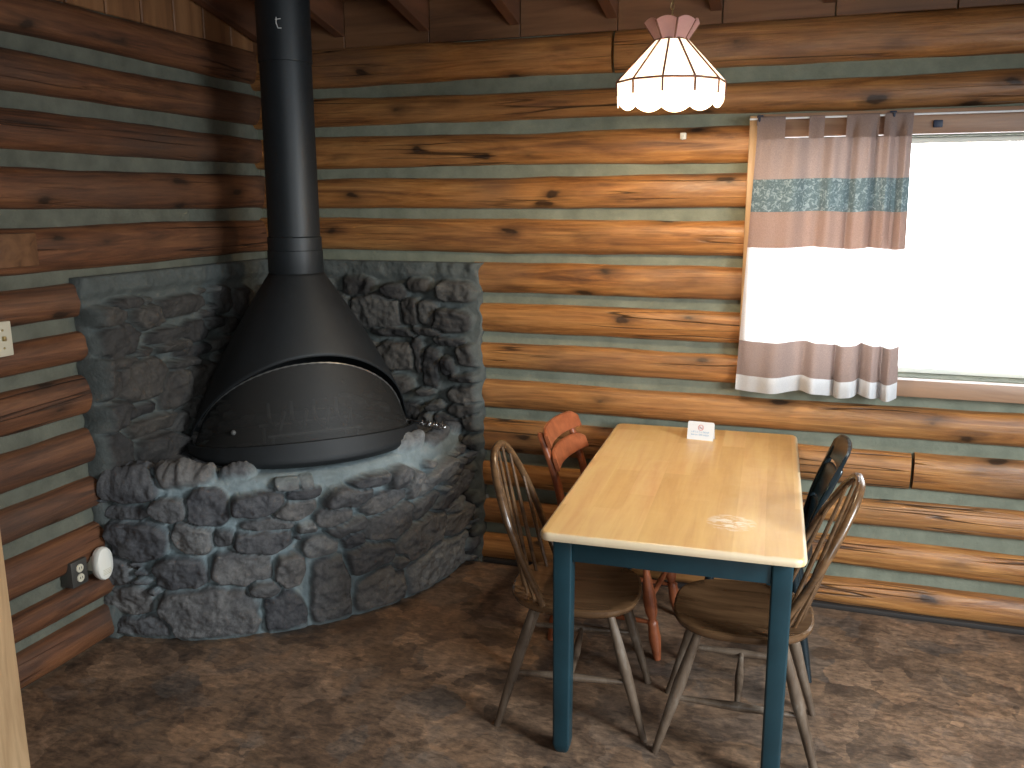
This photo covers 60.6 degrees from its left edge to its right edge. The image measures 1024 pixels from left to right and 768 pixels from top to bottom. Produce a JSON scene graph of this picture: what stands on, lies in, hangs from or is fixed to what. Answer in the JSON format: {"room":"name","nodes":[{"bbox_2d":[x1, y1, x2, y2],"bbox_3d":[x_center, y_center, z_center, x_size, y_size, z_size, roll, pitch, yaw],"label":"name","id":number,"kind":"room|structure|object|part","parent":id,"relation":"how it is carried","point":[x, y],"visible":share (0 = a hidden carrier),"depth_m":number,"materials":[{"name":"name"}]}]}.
{"room":"cabin dining room","nodes":[
{"label":"cabin dining room","id":0,"kind":"room"},
{"bbox_2d":[0,0,267,689],"bbox_3d":[-2.240,-0.737,1.616,0.308,4.200,5.700,4,12,18],"label":"wall","id":1,"kind":"structure","parent":0,"point":[129,141],"depth_m":3.24,"materials":[{"name":"brown wood"}]},
{"bbox_2d":[0,321,13,356],"bbox_3d":[-1.707,-0.144,2.886,0.051,0.116,0.116,4,12,18],"label":"switch plate","id":2,"kind":"object","parent":1,"relation":"attached to","point":[6,344],"visible":1,"depth_m":2.91,"materials":[{"name":"beige plastic"}]},
{"bbox_2d":[61,556,88,588],"bbox_3d":[-1.640,0.704,3.285,0.062,0.100,0.076,4,12,18],"label":"wall outlet","id":3,"kind":"object","parent":1,"relation":"attached to","point":[76,575],"visible":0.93,"depth_m":3.26,"materials":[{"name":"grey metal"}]},
{"bbox_2d":[76,564,83,571],"bbox_3d":[-1.614,0.687,3.272,0.006,0.033,0.033,4,12,18],"label":"receptacle","id":4,"kind":"object","parent":3,"relation":"attached to","point":[79,567],"depth_m":3.27,"materials":[{"name":"beige plastic"}]},
{"bbox_2d":[77,573,84,581],"bbox_3d":[-1.614,0.725,3.280,0.006,0.033,0.033,4,12,18],"label":"receptacle","id":5,"kind":"object","parent":3,"relation":"attached to","point":[80,576],"depth_m":3.28,"materials":[{"name":"beige plastic"}]},
{"bbox_2d":[87,546,112,579],"bbox_3d":[-1.594,0.685,3.367,0.094,0.132,0.080,4,12,18],"label":"plug","id":6,"kind":"object","parent":1,"relation":"attached to","point":[100,562],"visible":0.94,"depth_m":3.34,"materials":[{"name":"white plastic"}]},
{"bbox_3d":[-1.613,0.684,3.373,0.055,0.060,0.040,4,12,18],"label":"mounting plate","id":7,"kind":"part","parent":6,"relation":"part of","materials":[{"name":"black plastic"}]},
{"bbox_2d":[193,0,835,42],"bbox_3d":[0.214,-1.667,0.570,5.500,1.554,6.200,4,12,18],"label":"ceiling","id":8,"kind":"structure","parent":0,"point":[239,14],"depth_m":3.79,"materials":[{"name":"brown wood"}]},
{"bbox_2d":[616,0,726,111],"bbox_3d":[0.515,-1.281,2.808,0.361,0.754,0.359,4,12,18],"label":"pendant lamp","id":9,"kind":"object","parent":8,"relation":"hanging from","point":[671,74],"visible":1,"depth_m":2.77,"materials":[{"name":"white glass"}]},
{"bbox_3d":[0.364,-0.935,2.812,0.005,0.075,0.100,-5,13,-23],"label":"skirt panel","id":10,"kind":"part","parent":9,"relation":"part of","materials":[{"name":"white glass"}]},
{"bbox_3d":[0.392,-0.971,2.989,0.005,0.075,0.100,10,15,41],"label":"skirt panel","id":11,"kind":"part","parent":9,"relation":"part of","materials":[{"name":"white glass"}]},
{"bbox_3d":[0.418,-1.040,2.815,0.123,0.135,0.100,-5,13,-23],"label":"shade panel","id":12,"kind":"part","parent":9,"relation":"part of","materials":[{"name":"white glass"}]},
{"bbox_3d":[0.425,-0.920,2.741,0.100,0.075,0.005,7,14,33],"label":"skirt panel","id":13,"kind":"part","parent":9,"relation":"part of","materials":[{"name":"white glass"}]},
{"bbox_3d":[0.472,-0.981,3.038,0.100,0.075,0.005,-3,12,-15],"label":"skirt panel","id":14,"kind":"part","parent":9,"relation":"part of","materials":[{"name":"white glass"}]},
{"bbox_3d":[0.441,-1.031,2.770,0.098,0.135,0.136,4,12,18],"label":"shade panel","id":15,"kind":"part","parent":9,"relation":"part of","materials":[{"name":"white glass"}]},
{"bbox_3d":[0.457,-1.140,2.812,0.036,0.064,0.067,-5,13,-23],"label":"crown panel","id":16,"kind":"part","parent":9,"relation":"part of","materials":[{"name":"pink glass"}]},
{"bbox_3d":[0.493,-1.133,2.778,0.067,0.064,0.038,4,12,18],"label":"crown panel","id":17,"kind":"part","parent":9,"relation":"part of","materials":[{"name":"pink glass"}]},
{"bbox_3d":[0.567,-0.981,3.037,0.100,0.075,0.005,3,12,17],"label":"skirt panel","id":18,"kind":"part","parent":9,"relation":"part of","materials":[{"name":"white glass"}]},
{"bbox_3d":[0.516,-0.915,2.714,0.100,0.075,0.005,0,12,1],"label":"skirt panel","id":19,"kind":"part","parent":9,"relation":"part of","materials":[{"name":"white glass"}]},
{"bbox_3d":[0.516,-1.028,2.751,0.100,0.135,0.123,0,12,1],"label":"shade panel","id":20,"kind":"part","parent":9,"relation":"part of","materials":[{"name":"white glass"}]},
{"bbox_3d":[0.544,-1.134,2.779,0.067,0.064,0.036,-5,13,-23],"label":"crown panel","id":21,"kind":"part","parent":9,"relation":"part of","materials":[{"name":"pink glass"}]},
{"bbox_3d":[0.579,-1.141,2.814,0.038,0.064,0.067,4,12,18],"label":"crown panel","id":22,"kind":"part","parent":9,"relation":"part of","materials":[{"name":"pink glass"}]},
{"bbox_3d":[0.576,-1.031,2.768,0.100,0.135,0.123,-7,14,-31],"label":"shade panel","id":23,"kind":"part","parent":9,"relation":"part of","materials":[{"name":"white glass"}]},
{"bbox_3d":[0.646,-0.971,2.985,0.005,0.075,0.100,-10,15,-39],"label":"skirt panel","id":24,"kind":"part","parent":9,"relation":"part of","materials":[{"name":"white glass"}]},
{"bbox_3d":[0.607,-0.920,2.739,0.100,0.075,0.005,-7,14,-31],"label":"skirt panel","id":25,"kind":"part","parent":9,"relation":"part of","materials":[{"name":"white glass"}]},
{"bbox_3d":[0.618,-1.041,2.804,0.130,0.135,0.100,4,12,18],"label":"shade panel","id":26,"kind":"part","parent":9,"relation":"part of","materials":[{"name":"white glass"}]},
{"bbox_3d":[0.685,-0.954,2.900,0.005,0.075,0.100,-2,12,-7],"label":"skirt panel","id":27,"kind":"part","parent":9,"relation":"part of","materials":[{"name":"white glass"}]},
{"bbox_3d":[0.670,-0.935,2.808,0.005,0.075,0.100,5,13,25],"label":"skirt panel","id":28,"kind":"part","parent":9,"relation":"part of","materials":[{"name":"white glass"}]},
{"bbox_2d":[21,561,1023,767],"bbox_3d":[0.223,1.542,1.233,5.500,0.120,6.200,4,12,18],"label":"floor","id":29,"kind":"structure","parent":0,"point":[418,680],"depth_m":3.07,"materials":[{"name":"stone"}]},
{"bbox_2d":[69,258,488,640],"bbox_3d":[-0.874,0.234,3.733,1.180,1.435,1.268,4,12,18],"label":"stone hearth","id":30,"kind":"object","parent":29,"relation":"on","point":[200,550],"visible":0.67,"depth_m":3.56,"materials":[{"name":"grey stone"}]},
{"bbox_2d":[186,0,445,468],"bbox_3d":[-0.912,-0.748,3.677,0.866,2.042,0.974,9,15,38],"label":"stove","id":31,"kind":"object","parent":30,"relation":"on","point":[299,382],"visible":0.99,"depth_m":3.58,"materials":[{"name":"black paint"}]},
{"bbox_2d":[190,272,407,436],"bbox_3d":[-0.945,-0.148,3.872,0.799,0.702,0.799,4,12,18],"label":"hood","id":32,"kind":"object","parent":31,"relation":"attached to","point":[298,362],"depth_m":3.60,"materials":[{"name":"black paint"}]},
{"bbox_2d":[186,417,417,468],"bbox_3d":[-0.910,0.203,3.873,0.922,0.100,0.922,4,12,18],"label":"bowl","id":33,"kind":"object","parent":31,"relation":"on","point":[264,452],"depth_m":3.52,"materials":[{"name":"black paint"}]},
{"bbox_3d":[-0.409,0.177,3.958,0.231,0.052,0.031,2,12,8],"label":"spring handle","id":34,"kind":"part","parent":31,"relation":"part of","materials":[{"name":"silver metal"}]},
{"bbox_2d":[490,440,650,742],"bbox_3d":[0.204,0.656,2.952,0.539,0.926,0.429,2,12,11],"label":"chair","id":35,"kind":"object","parent":29,"relation":"on","point":[607,592],"visible":0.94,"depth_m":2.89,"materials":[{"name":"brown wood"}]},
{"bbox_3d":[0.010,0.930,2.873,0.141,0.421,0.038,1,12,8],"label":"leg","id":36,"kind":"part","parent":35,"relation":"part of","materials":[{"name":"brown wood"}]},
{"bbox_3d":[0.072,0.864,3.194,0.141,0.421,0.038,3,12,14],"label":"leg","id":37,"kind":"part","parent":35,"relation":"part of","materials":[{"name":"brown wood"}]},
{"bbox_3d":[0.220,0.689,2.955,0.430,0.036,0.402,2,12,11],"label":"seat","id":38,"kind":"part","parent":35,"relation":"part of","materials":[{"name":"brown wood"}]},
{"bbox_3d":[0.369,0.944,2.805,0.141,0.421,0.038,3,12,14],"label":"leg","id":39,"kind":"part","parent":35,"relation":"part of","materials":[{"name":"brown wood"}]},
{"bbox_3d":[0.432,0.877,3.127,0.141,0.421,0.038,1,12,8],"label":"leg","id":40,"kind":"part","parent":35,"relation":"part of","materials":[{"name":"brown wood"}]},
{"bbox_2d":[537,411,678,660],"bbox_3d":[0.399,0.575,3.508,0.511,0.859,0.421,4,13,21],"label":"chair","id":41,"kind":"object","parent":29,"relation":"on","point":[576,441],"visible":0.38,"depth_m":3.40,"materials":[{"name":"brown wood"}]},
{"bbox_3d":[0.196,0.811,3.448,0.111,0.420,0.051,-1,12,-3],"label":"leg","id":42,"kind":"part","parent":41,"relation":"part of","materials":[{"name":"brown wood"}]},
{"bbox_3d":[0.164,0.389,3.390,0.134,0.405,0.040,4,13,21],"label":"post","id":43,"kind":"part","parent":41,"relation":"part of","materials":[{"name":"brown wood"}]},
{"bbox_3d":[0.282,0.329,3.679,0.134,0.405,0.040,4,13,21],"label":"post","id":44,"kind":"part","parent":41,"relation":"part of","materials":[{"name":"brown wood"}]},
{"bbox_3d":[0.525,0.837,3.319,0.051,0.420,0.111,-11,16,-42],"label":"leg","id":45,"kind":"part","parent":41,"relation":"part of","materials":[{"name":"brown wood"}]},
{"bbox_3d":[0.654,0.771,3.636,0.111,0.420,0.051,-1,12,-3],"label":"leg","id":46,"kind":"part","parent":41,"relation":"part of","materials":[{"name":"brown wood"}]},
{"bbox_2d":[540,423,807,767],"bbox_3d":[0.632,0.692,3.188,0.755,0.752,1.370,3,12,16],"label":"dining table","id":47,"kind":"object","parent":29,"relation":"on","point":[651,497],"visible":0.91,"depth_m":2.71,"materials":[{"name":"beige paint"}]},
{"bbox_3d":[0.159,0.805,2.713,0.058,0.725,0.058,3,12,16],"label":"leg","id":48,"kind":"part","parent":47,"relation":"part of","materials":[{"name":"teal paint"}]},
{"bbox_2d":[687,421,714,440],"bbox_3d":[0.773,0.190,3.582,0.106,0.072,0.039,5,13,22],"label":"tent card","id":49,"kind":"object","parent":47,"relation":"on","point":[697,430],"visible":1,"depth_m":3.57,"materials":[{"name":"white paper"}]},
{"bbox_3d":[0.764,0.840,2.537,0.058,0.725,0.058,3,12,16],"label":"leg","id":50,"kind":"part","parent":47,"relation":"part of","materials":[{"name":"teal paint"}]},
{"bbox_2d":[651,472,865,767],"bbox_3d":[0.768,0.702,2.767,0.581,0.908,0.429,3,12,16],"label":"chair","id":51,"kind":"object","parent":29,"relation":"on","point":[731,611],"visible":0.84,"depth_m":2.71,"materials":[{"name":"brown wood"}]},
{"bbox_3d":[0.510,0.960,2.722,0.141,0.421,0.038,3,12,13],"label":"leg","id":52,"kind":"part","parent":51,"relation":"part of","materials":[{"name":"brown wood"}]},
{"bbox_3d":[0.606,0.895,3.035,0.141,0.421,0.038,4,12,20],"label":"leg","id":53,"kind":"part","parent":51,"relation":"part of","materials":[{"name":"brown wood"}]},
{"bbox_3d":[0.733,0.723,2.782,0.430,0.036,0.402,3,12,16],"label":"seat","id":54,"kind":"part","parent":51,"relation":"part of","materials":[{"name":"brown wood"}]},
{"bbox_3d":[0.860,0.981,2.618,0.141,0.421,0.038,4,12,20],"label":"leg","id":55,"kind":"part","parent":51,"relation":"part of","materials":[{"name":"brown wood"}]},
{"bbox_3d":[0.957,0.916,2.931,0.141,0.421,0.038,3,12,13],"label":"leg","id":56,"kind":"part","parent":51,"relation":"part of","materials":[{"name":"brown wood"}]},
{"bbox_2d":[704,434,851,682],"bbox_3d":[0.967,0.613,3.317,0.539,0.857,0.417,4,12,17],"label":"slat chair","id":57,"kind":"object","parent":29,"relation":"on","point":[828,475],"visible":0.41,"depth_m":3.23,"materials":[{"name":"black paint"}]},
{"bbox_3d":[1.042,0.869,3.159,0.110,0.420,0.035,11,16,42],"label":"leg","id":58,"kind":"part","parent":57,"relation":"part of","materials":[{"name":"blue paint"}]},
{"bbox_3d":[1.148,0.801,3.483,0.110,0.420,0.035,-2,12,-7],"label":"leg","id":59,"kind":"part","parent":57,"relation":"part of","materials":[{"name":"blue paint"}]},
{"bbox_3d":[0.926,0.609,3.330,0.410,0.034,0.417,4,12,17],"label":"seat","id":60,"kind":"part","parent":57,"relation":"part of","materials":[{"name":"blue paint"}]},
{"bbox_3d":[1.180,0.406,3.384,0.133,0.370,0.040,1,12,7],"label":"post","id":61,"kind":"part","parent":57,"relation":"part of","materials":[{"name":"blue paint"}]},
{"bbox_3d":[1.078,0.471,3.072,0.133,0.370,0.040,6,13,28],"label":"post","id":62,"kind":"part","parent":57,"relation":"part of","materials":[{"name":"blue paint"}]},
{"bbox_2d":[250,0,1023,627],"bbox_3d":[1.169,-0.367,3.689,5.500,2.620,0.303,4,12,18],"label":"wall","id":63,"kind":"structure","parent":0,"point":[609,243],"depth_m":3.71,"materials":[{"name":"brown wood"}]},
{"bbox_2d":[680,133,686,139],"bbox_3d":[0.695,-1.005,3.558,0.024,0.030,0.037,4,12,18],"label":"wall hook","id":64,"kind":"object","parent":63,"relation":"attached to","point":[682,135],"visible":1,"depth_m":3.55,"materials":[{"name":"white plastic"}]},
{"bbox_2d":[482,556,1023,634],"bbox_3d":[1.681,0.966,3.653,3.840,0.022,0.052,4,12,18],"label":"baseboard","id":65,"kind":"structure","parent":63,"relation":"attached to","point":[816,603],"depth_m":3.65,"materials":[{"name":"black"}]},
{"bbox_2d":[738,106,1023,403],"bbox_3d":[1.709,-0.497,3.410,1.558,1.095,0.202,4,12,18],"label":"window","id":66,"kind":"structure","parent":63,"relation":"in","point":[1006,122],"depth_m":3.38,"materials":[{"name":"brown wood"}]},
{"bbox_3d":[0.968,-0.534,3.590,0.038,1.080,0.052,4,12,18],"label":"casing","id":67,"kind":"part","parent":66,"relation":"part of","materials":[{"name":"brown wood"}]},
{"bbox_2d":[750,110,1023,121],"bbox_3d":[1.685,-0.986,3.190,1.585,0.040,0.061,4,12,18],"label":"curtain rod","id":68,"kind":"object","parent":66,"relation":"attached to","point":[758,118],"visible":0.68,"depth_m":3.22,"materials":[{"name":"white metal"}]},
{"bbox_2d":[735,112,913,401],"bbox_3d":[1.216,-0.487,3.433,0.620,1.094,0.071,4,12,18],"label":"curtain","id":69,"kind":"object","parent":68,"relation":"hanging from","point":[823,291],"visible":1,"depth_m":3.42,"materials":[{"name":"beige fabric"}]},
{"bbox_3d":[1.662,-0.978,3.257,1.430,0.090,0.050,4,12,18],"label":"head casing","id":70,"kind":"part","parent":66,"relation":"part of","materials":[{"name":"brown wood"}]},
{"bbox_2d":[933,120,942,126],"bbox_3d":[1.582,-0.967,3.255,0.032,0.026,0.017,4,12,18],"label":"bracket","id":71,"kind":"object","parent":66,"relation":"attached to","point":[936,123],"visible":1,"depth_m":3.25,"materials":[{"name":"blue"}]},
{"bbox_3d":[1.663,0.018,3.457,1.430,0.067,0.062,4,12,18],"label":"sill","id":72,"kind":"part","parent":66,"relation":"part of","materials":[{"name":"brown wood"}]},
{"bbox_3d":[1.710,-0.502,3.496,1.430,0.930,0.040,4,12,18],"label":"frame","id":73,"kind":"part","parent":66,"relation":"part of","materials":[{"name":"white plastic"}]},
{"bbox_3d":[-1.748,-0.278,2.406,0.300,2.980,0.105,4,12,18],"label":"wall partition","id":74,"kind":"structure","parent":0,"visible":0},
{"bbox_2d":[0,533,29,767],"bbox_3d":[-1.554,-0.266,2.344,0.108,2.980,0.140,4,12,18],"label":"trim","id":75,"kind":"structure","parent":74,"relation":"attached to","point":[14,753],"depth_m":2.60,"materials":[{"name":"brown wood"}]}
]}

